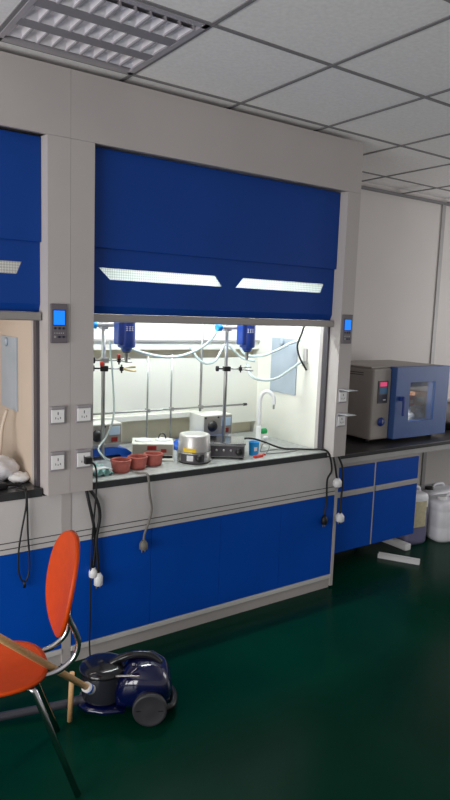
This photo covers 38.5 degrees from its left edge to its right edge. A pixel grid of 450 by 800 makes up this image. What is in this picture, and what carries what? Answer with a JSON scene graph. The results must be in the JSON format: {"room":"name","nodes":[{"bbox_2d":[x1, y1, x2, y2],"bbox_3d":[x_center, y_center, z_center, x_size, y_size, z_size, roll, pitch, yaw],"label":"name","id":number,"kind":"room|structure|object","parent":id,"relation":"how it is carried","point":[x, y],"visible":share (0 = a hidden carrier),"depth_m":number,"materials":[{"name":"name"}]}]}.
{"room":"laboratory","nodes":[
{"label":"laboratory","id":0,"kind":"room"},
{"bbox_2d":[0,537,449,799],"bbox_3d":[1.116,1.498,2.382,9.600,0.100,5.400,-3,9,-35],"label":"floor","id":1,"kind":"structure","parent":0,"point":[340,690],"depth_m":2.80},
{"bbox_2d":[0,51,70,665],"bbox_3d":[-1.675,-0.069,2.755,1.772,2.711,0.923,-3,9,-35],"label":"fume hood","id":2,"kind":"object","parent":1,"relation":"on","point":[35,95],"visible":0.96,"depth_m":2.84,"materials":[{"name":"grey paint"}]},
{"bbox_2d":[0,409,8,454],"bbox_3d":[-1.095,0.203,3.121,0.085,0.319,0.057,5,8,23],"label":"hose","id":3,"kind":"object","parent":2,"relation":"on","point":[6,410],"visible":0.97,"depth_m":3.10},
{"bbox_2d":[0,455,19,480],"bbox_3d":[-1.095,0.318,3.026,0.255,0.122,0.186,-3,9,-35],"label":"plastic bag","id":4,"kind":"object","parent":2,"relation":"on","point":[8,466],"visible":0.92,"depth_m":3.01,"materials":[{"name":"white plastic"}]},
{"bbox_2d":[0,481,21,489],"bbox_3d":[-0.997,0.384,2.907,0.052,0.030,0.172,9,11,43],"label":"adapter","id":5,"kind":"object","parent":2,"relation":"on","point":[3,485],"visible":1,"depth_m":2.89,"materials":[{"name":"plastic"}]},
{"bbox_2d":[3,479,32,487],"bbox_3d":[-1.701,0.403,2.832,1.512,0.035,0.690,-3,9,-35],"label":"countertop","id":6,"kind":"structure","parent":2,"relation":"on","point":[27,483],"depth_m":2.99,"materials":[{"name":"black stone"}]},
{"bbox_2d":[8,471,29,482],"bbox_3d":[-0.967,0.360,3.028,0.100,0.048,0.110,-3,9,-35],"label":"crumpled tissue","id":7,"kind":"object","parent":2,"relation":"on","point":[18,477],"visible":0.94,"depth_m":2.99,"materials":[{"name":"white paper"}]},
{"bbox_2d":[15,486,29,587],"bbox_3d":[-0.918,0.620,2.917,0.061,0.457,0.076,-3,9,-35],"label":"lead","id":8,"kind":"object","parent":2,"relation":"hanging from","point":[23,489],"visible":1,"depth_m":2.89,"materials":[{"name":"black rubber"}]},
{"bbox_2d":[49,406,64,424],"bbox_3d":[-0.746,0.069,2.874,0.069,0.081,0.020,-3,9,-35],"label":"wall socket","id":9,"kind":"object","parent":2,"relation":"attached to","point":[56,413],"depth_m":2.87,"materials":[{"name":"white plastic"}]},
{"bbox_2d":[50,451,64,471],"bbox_3d":[-0.753,0.277,2.902,0.069,0.089,0.020,-3,9,-35],"label":"wall socket","id":10,"kind":"object","parent":2,"relation":"attached to","point":[57,458],"depth_m":2.90,"materials":[{"name":"white plastic"}]},
{"bbox_2d":[0,530,80,797],"bbox_3d":[-0.804,0.936,2.286,0.551,0.904,0.422,-2,9,-25],"label":"chair","id":11,"kind":"object","parent":1,"relation":"on","point":[18,673],"visible":0.98,"depth_m":2.29,"materials":[{"name":"plastic"}]},
{"bbox_2d":[0,633,95,694],"bbox_3d":[-0.707,0.765,2.056,0.040,0.904,0.985,5,8,23],"label":"hose","id":12,"kind":"object","parent":11,"relation":"on","point":[87,687],"visible":1,"depth_m":2.24,"materials":[{"name":"brown plastic"}]},
{"bbox_2d":[67,671,74,722],"bbox_3d":[-0.638,1.229,2.668,0.021,0.238,0.056,-2,9,-28],"label":"baton","id":13,"kind":"object","parent":1,"relation":"on","point":[71,685],"visible":0.92,"depth_m":2.66,"materials":[{"name":"brown wood"}]},
{"bbox_2d":[0,650,176,726],"bbox_3d":[-0.807,1.206,2.691,1.227,0.263,0.298,0,8,-12],"label":"vacuum cleaner","id":14,"kind":"object","parent":1,"relation":"on","point":[141,680],"visible":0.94,"depth_m":2.70,"materials":[{"name":"blue plastic"}]},
{"bbox_2d":[66,69,363,660],"bbox_3d":[-0.199,-0.150,3.732,1.772,2.711,1.003,-3,9,-35],"label":"fume hood","id":15,"kind":"object","parent":1,"relation":"on","point":[187,214],"visible":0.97,"depth_m":3.44,"materials":[{"name":"grey paint"}]},
{"bbox_2d":[75,448,90,468],"bbox_3d":[-0.652,0.271,2.973,0.074,0.089,0.020,-3,9,-35],"label":"wall socket","id":16,"kind":"object","parent":15,"relation":"attached to","point":[80,453],"depth_m":2.96,"materials":[{"name":"white plastic"}]},
{"bbox_2d":[75,404,90,422],"bbox_3d":[-0.645,0.063,2.944,0.074,0.081,0.020,-3,9,-35],"label":"wall socket","id":17,"kind":"object","parent":15,"relation":"attached to","point":[82,411],"depth_m":2.94,"materials":[{"name":"white plastic"}]},
{"bbox_2d":[84,456,97,655],"bbox_3d":[-0.582,0.784,2.968,0.066,1.032,0.295,-3,9,-35],"label":"lead","id":18,"kind":"object","parent":15,"relation":"hanging from","point":[87,460],"visible":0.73,"depth_m":3.07,"materials":[{"name":"black rubber"}]},
{"bbox_2d":[85,491,96,577],"bbox_3d":[-0.640,0.646,3.084,0.062,0.458,0.039,-3,9,-35],"label":"lead","id":19,"kind":"object","parent":15,"relation":"hanging from","point":[93,573],"visible":0.93,"depth_m":3.10,"materials":[{"name":"white plastic"}]},
{"bbox_2d":[89,490,102,588],"bbox_3d":[-0.620,0.667,3.097,0.072,0.505,0.043,-3,9,-35],"label":"lead","id":20,"kind":"object","parent":15,"relation":"hanging from","point":[98,581],"visible":0.96,"depth_m":3.10,"materials":[{"name":"white plastic"}]},
{"bbox_2d":[93,462,112,476],"bbox_3d":[-0.645,0.350,3.236,0.118,0.053,0.177,-3,9,-35],"label":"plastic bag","id":21,"kind":"object","parent":15,"relation":"on","point":[105,472],"depth_m":3.20,"materials":[{"name":"green plastic"}]},
{"bbox_2d":[93,314,135,457],"bbox_3d":[-0.648,-0.062,3.446,0.380,0.794,0.346,-3,9,-35],"label":"overhead stirrer","id":22,"kind":"object","parent":15,"relation":"on","point":[124,333],"visible":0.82,"depth_m":3.41,"materials":[{"name":"blue plastic"}]},
{"bbox_2d":[98,341,114,461],"bbox_3d":[-0.611,0.007,3.323,0.078,0.620,0.133,1,8,-5],"label":"hose","id":23,"kind":"object","parent":22,"relation":"hanging from","point":[104,439],"visible":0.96,"depth_m":3.36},
{"bbox_2d":[94,354,131,365],"bbox_3d":[-0.597,-0.210,3.403,0.215,0.062,0.062,-2,9,-25],"label":"clamp","id":24,"kind":"object","parent":22,"relation":"attached to","point":[119,360],"visible":0.84,"depth_m":3.39,"materials":[{"name":"silver metal"}]},
{"bbox_2d":[93,365,135,372],"bbox_3d":[-0.586,-0.165,3.401,0.234,0.044,0.062,0,8,-11],"label":"clamp","id":25,"kind":"object","parent":22,"relation":"attached to","point":[102,368],"visible":0.94,"depth_m":3.39,"materials":[{"name":"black metal"}]},
{"bbox_2d":[111,437,117,441],"bbox_3d":[-0.608,0.217,3.548,0.036,0.025,0.006,-3,9,-35],"label":"switch","id":26,"kind":"object","parent":22,"relation":"attached to","point":[113,439],"depth_m":3.54,"materials":[{"name":"red plastic"}]},
{"bbox_2d":[110,457,130,472],"bbox_3d":[-0.530,0.332,3.279,0.107,0.066,0.107,-3,9,-35],"label":"terracotta bowl","id":27,"kind":"object","parent":15,"relation":"on","point":[118,464],"visible":1,"depth_m":3.24,"materials":[{"name":"brown ceramic"}]},
{"bbox_2d":[127,454,147,469],"bbox_3d":[-0.457,0.323,3.363,0.107,0.066,0.107,5,8,20],"label":"terracotta bowl","id":28,"kind":"object","parent":15,"relation":"on","point":[138,461],"visible":0.94,"depth_m":3.33,"materials":[{"name":"brown ceramic"}]},
{"bbox_2d":[132,470,152,552],"bbox_3d":[-0.425,0.564,3.247,0.112,0.412,0.066,3,8,10],"label":"lead","id":29,"kind":"object","parent":15,"relation":"hanging from","point":[143,545],"visible":1,"depth_m":3.24,"materials":[{"name":"grey plastic"}]},
{"bbox_2d":[132,433,173,461],"bbox_3d":[-0.405,0.256,3.608,0.230,0.136,0.197,1,8,-7],"label":"magnetic stirrer","id":30,"kind":"object","parent":15,"relation":"on","point":[165,445],"visible":0.83,"depth_m":3.55,"materials":[{"name":"white plastic"}]},
{"bbox_2d":[143,451,162,466],"bbox_3d":[-0.384,0.315,3.446,0.107,0.066,0.107,-1,8,-19],"label":"terracotta bowl","id":31,"kind":"object","parent":15,"relation":"on","point":[154,458],"visible":0.95,"depth_m":3.41,"materials":[{"name":"brown ceramic"}]},
{"bbox_2d":[93,324,246,437],"bbox_3d":[-0.344,-0.172,3.916,1.195,0.905,0.034,-3,9,-35],"label":"lattice","id":32,"kind":"object","parent":15,"relation":"on","point":[200,406],"visible":0.85,"depth_m":3.96,"materials":[{"name":"silver metal"}]},
{"bbox_2d":[177,431,210,464],"bbox_3d":[-0.171,0.261,3.559,0.188,0.156,0.191,5,8,24],"label":"mantle","id":33,"kind":"object","parent":15,"relation":"on","point":[193,446],"visible":1,"depth_m":3.49,"materials":[{"name":"silver metal"}]},
{"bbox_2d":[93,431,312,477],"bbox_3d":[-0.248,0.316,3.842,1.512,0.035,0.690,-3,9,-35],"label":"countertop","id":34,"kind":"structure","parent":15,"relation":"on","point":[278,442],"depth_m":3.85,"materials":[{"name":"grey stone"}]},
{"bbox_2d":[173,325,255,449],"bbox_3d":[-0.085,-0.097,3.853,0.402,0.792,0.371,-3,9,-35],"label":"overhead stirrer","id":35,"kind":"object","parent":15,"relation":"on","point":[214,422],"visible":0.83,"depth_m":3.87,"materials":[{"name":"blue plastic"}]},
{"bbox_2d":[132,324,216,358],"bbox_3d":[-0.324,-0.348,3.694,0.683,0.228,0.086,-3,9,-35],"label":"hose","id":36,"kind":"object","parent":35,"relation":"hanging from","point":[215,331],"visible":0.72,"depth_m":3.78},
{"bbox_2d":[189,344,254,364],"bbox_3d":[-0.015,-0.282,3.963,0.440,0.131,0.056,-2,9,-25],"label":"hose","id":37,"kind":"object","parent":35,"relation":"hanging from","point":[223,346],"visible":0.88,"depth_m":3.94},
{"bbox_2d":[215,365,252,372],"bbox_3d":[0.056,-0.186,3.844,0.229,0.044,0.062,0,8,-17],"label":"clamp","id":38,"kind":"object","parent":35,"relation":"attached to","point":[217,368],"visible":1,"depth_m":3.83,"materials":[{"name":"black metal"}]},
{"bbox_2d":[210,436,245,458],"bbox_3d":[0.010,0.276,3.732,0.208,0.092,0.232,2,8,-2],"label":"hotplate stirrer","id":39,"kind":"object","parent":15,"relation":"on","point":[220,446],"visible":0.84,"depth_m":3.64,"materials":[{"name":"silver metal"}]},
{"bbox_2d":[248,441,259,455],"bbox_3d":[0.169,0.282,3.772,0.068,0.080,0.068,-3,9,-35],"label":"beaker","id":40,"kind":"object","parent":15,"relation":"on","point":[253,445],"visible":0.97,"depth_m":3.75,"materials":[{"name":"plastic"}]},
{"bbox_2d":[253,453,265,457],"bbox_3d":[0.203,0.322,3.727,0.095,0.017,0.024,-5,11,-43],"label":"clip","id":41,"kind":"object","parent":15,"relation":"on","point":[259,455],"visible":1,"depth_m":3.71,"materials":[{"name":"plastic"}]},
{"bbox_2d":[254,390,275,440],"bbox_3d":[0.261,0.099,4.190,0.130,0.338,0.072,2,8,0],"label":"tap","id":42,"kind":"object","parent":15,"relation":"on","point":[259,431],"visible":0.96,"depth_m":4.17,"materials":[{"name":"white plastic"}]},
{"bbox_2d":[263,436,268,446],"bbox_3d":[0.254,0.257,4.044,0.040,0.064,0.040,-3,9,-35],"label":"stopper","id":43,"kind":"object","parent":15,"relation":"on","point":[265,438],"visible":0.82,"depth_m":4.03,"materials":[{"name":"plastic"}]},
{"bbox_2d":[239,340,300,357],"bbox_3d":[0.271,-0.344,4.051,0.405,0.162,0.042,2,8,3],"label":"hose","id":44,"kind":"object","parent":15,"relation":"attached to","point":[295,341],"visible":0.77,"depth_m":4.05,"materials":[{"name":"white rubber"}]},
{"bbox_2d":[246,360,303,381],"bbox_3d":[0.311,-0.183,4.020,0.366,0.142,0.069,3,8,5],"label":"hose","id":45,"kind":"object","parent":15,"relation":"attached to","point":[299,362],"visible":0.98,"depth_m":4.01,"materials":[{"name":"white rubber"}]},
{"bbox_2d":[260,443,296,453],"bbox_3d":[0.335,0.282,3.895,0.266,0.058,0.096,-3,9,-35],"label":"wire stand","id":46,"kind":"object","parent":15,"relation":"on","point":[263,443],"visible":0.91,"depth_m":3.85,"materials":[{"name":"silver metal"}]},
{"bbox_2d":[244,437,332,526],"bbox_3d":[0.358,0.506,3.971,0.600,0.537,0.121,1,8,-4],"label":"lead","id":47,"kind":"object","parent":15,"relation":"hanging from","point":[324,518],"visible":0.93,"depth_m":3.96,"materials":[{"name":"black rubber"}]},
{"bbox_2d":[296,326,306,370],"bbox_3d":[0.480,-0.326,3.991,0.076,0.287,0.019,5,8,20],"label":"cable","id":48,"kind":"object","parent":15,"relation":"hanging from","point":[300,336],"visible":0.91,"depth_m":3.99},
{"bbox_2d":[301,349,307,364],"bbox_3d":[0.494,-0.267,4.024,0.031,0.108,0.065,-3,9,-35],"label":"outlet","id":49,"kind":"object","parent":15,"relation":"attached to","point":[304,352],"depth_m":4.02,"materials":[{"name":"white plastic"}]},
{"bbox_2d":[333,457,341,488],"bbox_3d":[0.693,0.448,3.983,0.066,0.212,0.055,-3,9,-35],"label":"lead","id":50,"kind":"object","parent":15,"relation":"hanging from","point":[337,482],"visible":0.98,"depth_m":3.97,"materials":[{"name":"white plastic"}]},
{"bbox_2d":[335,456,343,523],"bbox_3d":[0.722,0.559,4.027,0.072,0.447,0.055,-3,9,-35],"label":"lead","id":51,"kind":"object","parent":15,"relation":"hanging from","point":[339,517],"visible":0.97,"depth_m":4.04,"materials":[{"name":"white plastic"}]},
{"bbox_2d":[336,413,355,426],"bbox_3d":[0.726,0.126,3.870,0.068,0.082,0.100,-3,9,-35],"label":"wall socket","id":52,"kind":"object","parent":15,"relation":"attached to","point":[341,418],"depth_m":3.89,"materials":[{"name":"white plastic"}]},
{"bbox_2d":[337,389,356,402],"bbox_3d":[0.731,-0.019,3.851,0.068,0.084,0.100,-3,9,-35],"label":"wall socket","id":53,"kind":"object","parent":15,"relation":"attached to","point":[342,394],"depth_m":3.87,"materials":[{"name":"white plastic"}]},
{"bbox_2d":[339,429,449,550],"bbox_3d":[1.959,0.630,5.539,3.735,0.830,0.780,-3,9,-35],"label":"laboratory bench","id":54,"kind":"object","parent":1,"relation":"on","point":[356,449],"visible":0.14,"depth_m":4.60,"materials":[{"name":"black stone"}]},
{"bbox_2d":[334,453,418,552],"bbox_3d":[0.882,0.671,4.652,0.915,0.610,0.518,-3,9,-35],"label":"base cabinet","id":55,"kind":"object","parent":54,"relation":"attached to","point":[379,496],"visible":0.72,"depth_m":4.47,"materials":[{"name":"blue metal"}]},
{"bbox_2d":[346,360,449,442],"bbox_3d":[1.221,-0.005,4.916,0.790,0.545,0.622,-3,9,-35],"label":"oven","id":56,"kind":"object","parent":54,"relation":"on","point":[380,402],"visible":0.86,"depth_m":4.63,"materials":[{"name":"grey paint"}]},
{"bbox_2d":[408,408,414,419],"bbox_3d":[1.387,0.129,4.902,0.104,0.141,0.104,-3,9,-35],"label":"plastic bottle","id":57,"kind":"object","parent":56,"relation":"in","point":[411,415],"visible":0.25,"depth_m":4.86,"materials":[{"name":"white plastic"}]},
{"bbox_2d":[409,395,413,405],"bbox_3d":[1.377,0.002,4.861,0.070,0.075,0.071,-5,11,-43],"label":"box","id":58,"kind":"object","parent":56,"relation":"on","point":[411,399],"visible":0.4,"depth_m":4.84,"materials":[{"name":"plastic"}]},
{"bbox_2d":[410,390,426,404],"bbox_3d":[1.473,-0.019,4.950,0.120,0.100,0.091,-1,8,-23],"label":"cardboard box","id":59,"kind":"object","parent":56,"relation":"on","point":[420,397],"visible":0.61,"depth_m":4.91,"materials":[{"name":"brown cardboard"}]},
{"bbox_2d":[413,408,424,418],"bbox_3d":[1.486,0.128,4.971,0.100,0.131,0.100,-3,9,-35],"label":"plastic bottle","id":60,"kind":"object","parent":56,"relation":"in","point":[418,414],"visible":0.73,"depth_m":4.93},
{"bbox_2d":[445,422,449,429],"bbox_3d":[1.905,0.207,5.347,0.240,0.056,0.200,-3,9,-35],"label":"block","id":61,"kind":"object","parent":54,"relation":"on","point":[447,424],"visible":0.16,"depth_m":5.27,"materials":[{"name":"black plastic"}]},
{"bbox_2d":[446,398,449,421],"bbox_3d":[1.909,0.089,5.331,0.194,0.182,0.194,-3,9,-35],"label":"tub","id":62,"kind":"object","parent":61,"relation":"on","point":[448,400],"visible":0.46,"depth_m":5.29,"materials":[{"name":"plastic"}]},
{"bbox_2d":[378,552,419,564],"bbox_3d":[1.243,1.133,4.616,0.290,0.032,0.044,5,8,23],"label":"channel","id":63,"kind":"object","parent":1,"relation":"on","point":[382,555],"visible":1,"depth_m":4.61,"materials":[{"name":"white plastic"}]},
{"bbox_2d":[397,485,428,544],"bbox_3d":[1.441,0.880,5.003,0.220,0.444,0.192,-2,9,-28],"label":"jerrycan","id":64,"kind":"object","parent":1,"relation":"on","point":[418,536],"visible":0.3,"depth_m":4.93,"materials":[{"name":"plastic"}]},
{"bbox_2d":[426,493,449,542],"bbox_3d":[1.754,0.914,5.125,0.300,0.365,0.240,-1,8,-21],"label":"jerrycan","id":65,"kind":"object","parent":1,"relation":"on","point":[438,514],"visible":0.8,"depth_m":5.01,"materials":[{"name":"white plastic"}]},
{"bbox_2d":[417,482,449,495],"bbox_3d":[1.759,0.874,5.474,0.400,0.350,0.240,-3,9,-35],"label":"jerrycan","id":66,"kind":"object","parent":65,"relation":"on","point":[436,488],"visible":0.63,"depth_m":5.39,"materials":[{"name":"plastic"}]},
{"bbox_2d":[0,0,449,202],"bbox_3d":[1.649,-1.151,1.038,11.000,0.081,7.500,-3,9,-35],"label":"ceiling","id":67,"kind":"structure","parent":0,"point":[375,74],"depth_m":2.72,"materials":[{"name":"tile"}]},
{"bbox_2d":[0,0,209,74],"bbox_3d":[-0.470,-1.383,2.398,0.578,0.036,0.624,-3,9,-35],"label":"recessed light","id":68,"kind":"object","parent":67,"relation":"in","point":[132,34],"visible":1,"depth_m":2.40,"materials":[{"name":"white metal"}]},
{"bbox_2d":[252,182,449,485],"bbox_3d":[-0.435,-0.270,4.288,9.800,2.783,0.120,-3,9,-35],"label":"wall","id":69,"kind":"structure","parent":0,"point":[398,237],"depth_m":5.45,"materials":[{"name":"paint"}]},
{"bbox_2d":[361,185,449,205],"bbox_3d":[-0.471,-1.570,3.966,10.900,0.021,0.025,-3,9,-35],"label":"trim","id":70,"kind":"structure","parent":69,"relation":"attached to","point":[362,187],"depth_m":5.30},
{"bbox_2d":[420,205,445,484],"bbox_3d":[1.868,-0.371,5.812,0.045,2.733,0.012,-3,9,-35],"label":"trim","id":71,"kind":"structure","parent":69,"relation":"attached to","point":[443,211],"depth_m":5.74,"materials":[{"name":"grey metal"}]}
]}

